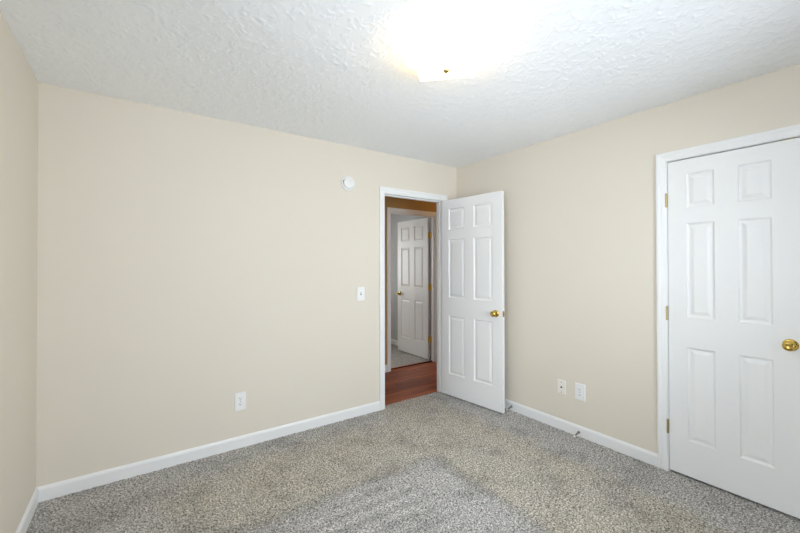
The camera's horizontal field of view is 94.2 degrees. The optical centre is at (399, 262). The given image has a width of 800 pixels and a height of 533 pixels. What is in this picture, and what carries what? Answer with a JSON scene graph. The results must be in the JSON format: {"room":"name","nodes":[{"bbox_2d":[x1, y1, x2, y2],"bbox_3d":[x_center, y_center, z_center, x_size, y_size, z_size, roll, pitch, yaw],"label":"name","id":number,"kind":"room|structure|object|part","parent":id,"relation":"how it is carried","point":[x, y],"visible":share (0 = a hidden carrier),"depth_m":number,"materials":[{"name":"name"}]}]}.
{"room":"empty bedroom","nodes":[
{"label":"empty bedroom","id":0,"kind":"room"},
{"bbox_2d":[0,12,37,532],"bbox_3d":[-1.185,0.182,0.772,0.095,2.490,3.330,0,-1,-35],"label":"wall","id":1,"kind":"structure","parent":0,"point":[18,82],"depth_m":1.78,"materials":[{"name":"beige paint"}]},
{"bbox_2d":[16,487,38,532],"bbox_3d":[-1.139,1.345,0.795,0.012,0.104,3.330,0,-1,-35],"label":"baseboard","id":2,"kind":"structure","parent":1,"relation":"attached to","point":[23,526],"depth_m":1.97,"materials":[{"name":"white paint"}]},
{"bbox_2d":[36,82,456,486],"bbox_3d":[0.171,0.201,3.832,6.257,2.490,0.095,0,-1,-35],"label":"wall","id":3,"kind":"structure","parent":0,"point":[187,263],"depth_m":2.62,"materials":[{"name":"beige paint"}]},
{"bbox_2d":[37,401,379,501],"bbox_3d":[-1.147,1.359,2.822,2.344,0.104,0.012,0,-1,-35],"label":"baseboard","id":4,"kind":"structure","parent":3,"relation":"attached to","point":[65,487],"depth_m":2.59,"materials":[{"name":"white paint"}]},
{"bbox_2d":[235,391,245,410],"bbox_3d":[-1.199,1.046,2.790,0.080,0.132,0.009,0,-1,-35],"label":"wall outlet","id":5,"kind":"object","parent":3,"relation":"attached to","point":[240,398],"visible":1,"depth_m":2.79,"materials":[{"name":"white plastic"}]},
{"bbox_2d":[341,176,354,190],"bbox_3d":[-0.457,-0.703,3.310,0.133,0.133,0.043,0,-1,-35],"label":"smoke detector","id":6,"kind":"object","parent":3,"relation":"attached to","point":[347,182],"visible":1,"depth_m":3.29,"materials":[{"name":"white plastic"}]},
{"bbox_2d":[357,287,364,300],"bbox_3d":[-0.353,0.290,3.389,0.078,0.124,0.021,0,-1,-35],"label":"light switch","id":7,"kind":"object","parent":3,"relation":"attached to","point":[360,290],"visible":1,"depth_m":3.39,"materials":[{"name":"white plastic"}]},
{"bbox_2d":[379,186,446,410],"bbox_3d":[0.127,0.345,3.800,0.860,2.123,0.129,0,-1,-35],"label":"door frame","id":8,"kind":"structure","parent":3,"relation":"attached to","point":[383,191],"depth_m":3.65,"materials":[{"name":"white paint"}]},
{"bbox_3d":[0.095,0.345,3.845,0.860,2.123,0.017,0,-1,-35],"label":"hall casing","id":9,"kind":"part","parent":8,"relation":"part of","materials":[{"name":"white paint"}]},
{"bbox_2d":[442,191,504,412],"bbox_3d":[0.703,0.366,3.680,0.155,2.033,0.755,0,-1,-41],"label":"door","id":10,"kind":"structure","parent":3,"relation":"in","point":[473,342],"depth_m":3.63,"materials":[{"name":"white paint"}]},
{"bbox_3d":[0.867,0.477,3.422,0.060,0.065,0.065,0,-1,-41],"label":"knob","id":11,"kind":"part","parent":10,"relation":"part of","materials":[{"name":"gold metal"}]},
{"bbox_2d":[0,0,799,167],"bbox_3d":[0.221,-1.057,1.779,3.357,0.005,3.330,0,-1,-35],"label":"ceiling","id":12,"kind":"structure","parent":0,"point":[345,72],"depth_m":1.94,"materials":[{"name":"white paint"}]},
{"bbox_2d":[413,39,476,80],"bbox_3d":[0.229,-0.998,1.842,0.292,0.120,0.292,0,0,10],"label":"ceiling light","id":13,"kind":"object","parent":12,"relation":"attached to","point":[444,59],"visible":1,"depth_m":1.78,"materials":[{"name":"white glass"}]},
{"bbox_2d":[385,196,435,364],"bbox_3d":[-0.424,0.208,4.673,6.257,2.490,0.095,0,-1,-35],"label":"wall","id":14,"kind":"structure","parent":0,"point":[392,202],"depth_m":4.87,"materials":[{"name":"beige paint"}]},
{"bbox_2d":[387,207,436,371],"bbox_3d":[0.161,0.354,5.086,0.878,2.123,0.129,0,-1,-35],"label":"door frame","id":15,"kind":"structure","parent":14,"relation":"attached to","point":[432,215],"depth_m":5.18,"materials":[{"name":"white paint"}]},
{"bbox_3d":[0.128,0.354,5.131,0.878,2.123,0.017,0,-1,-35],"label":"hall casing","id":16,"kind":"part","parent":15,"relation":"part of","materials":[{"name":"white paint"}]},
{"bbox_2d":[396,218,431,358],"bbox_3d":[0.212,0.381,5.631,0.155,2.033,0.803,0,-1,-36],"label":"door","id":17,"kind":"structure","parent":14,"relation":"in","point":[414,286],"depth_m":5.59,"materials":[{"name":"white paint"}]},
{"bbox_2d":[391,214,430,349],"bbox_3d":[-0.253,0.223,6.675,0.095,2.490,2.975,0,-1,-35],"label":"wall","id":18,"kind":"structure","parent":0,"point":[395,218],"depth_m":6.34,"materials":[{"name":"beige paint"}]},
{"bbox_2d":[391,339,430,355],"bbox_3d":[-0.266,1.385,6.595,0.012,0.104,2.875,0,-1,-35],"label":"baseboard","id":19,"kind":"structure","parent":18,"relation":"attached to","point":[394,342],"depth_m":6.33,"materials":[{"name":"white paint"}]},
{"bbox_2d":[26,344,799,532],"bbox_3d":[0.007,1.419,4.059,6.257,0.059,7.335,0,-1,-35],"label":"floor","id":20,"kind":"structure","parent":0,"point":[436,462],"depth_m":2.28,"materials":[{"name":"grey carpet"}]},
{"bbox_2d":[391,360,431,369],"bbox_3d":[0.154,1.415,5.090,0.756,0.021,0.028,0,-1,-35],"label":"threshold","id":21,"kind":"object","parent":20,"relation":"on","point":[430,360],"visible":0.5,"depth_m":5.08,"materials":[{"name":"red wood"}]},
{"bbox_2d":[457,64,799,453],"bbox_3d":[1.631,0.191,2.768,0.095,2.490,3.330,0,-1,-35],"label":"wall","id":22,"kind":"structure","parent":0,"point":[580,285],"depth_m":2.85,"materials":[{"name":"beige paint"}]},
{"bbox_2d":[558,379,565,394],"bbox_3d":[1.339,1.038,3.082,0.015,0.113,0.071,0,-1,-35],"label":"cable wall plate","id":23,"kind":"object","parent":22,"relation":"attached to","point":[561,384],"visible":1,"depth_m":3.08,"materials":[{"name":"white plastic"}]},
{"bbox_2d":[575,382,584,400],"bbox_3d":[1.432,1.034,2.956,0.009,0.130,0.082,0,-1,-35],"label":"wall outlet","id":24,"kind":"object","parent":22,"relation":"attached to","point":[579,388],"visible":1,"depth_m":2.95,"materials":[{"name":"white plastic"}]},
{"bbox_2d":[505,399,657,466],"bbox_3d":[1.186,1.359,3.299,0.012,0.104,1.933,0,-1,-35],"label":"baseboard","id":25,"kind":"structure","parent":22,"relation":"attached to","point":[649,457],"depth_m":2.89,"materials":[{"name":"white paint"}]},
{"bbox_2d":[656,124,799,470],"bbox_3d":[2.171,0.328,1.991,0.112,2.123,1.354,0,-1,-35],"label":"door frame","id":26,"kind":"structure","parent":22,"relation":"attached to","point":[776,135],"depth_m":2.48,"materials":[{"name":"white paint"}]},
{"bbox_2d":[665,137,799,518],"bbox_3d":[1.948,0.351,2.218,0.095,2.038,0.628,0,-1,-35],"label":"door","id":27,"kind":"structure","parent":22,"relation":"in","point":[733,423],"depth_m":2.19,"materials":[{"name":"white paint"}]},
{"bbox_3d":[2.088,0.449,1.990,0.060,0.065,0.065,0,-1,-35],"label":"knob","id":28,"kind":"part","parent":27,"relation":"part of","materials":[{"name":"gold metal"}]}
]}

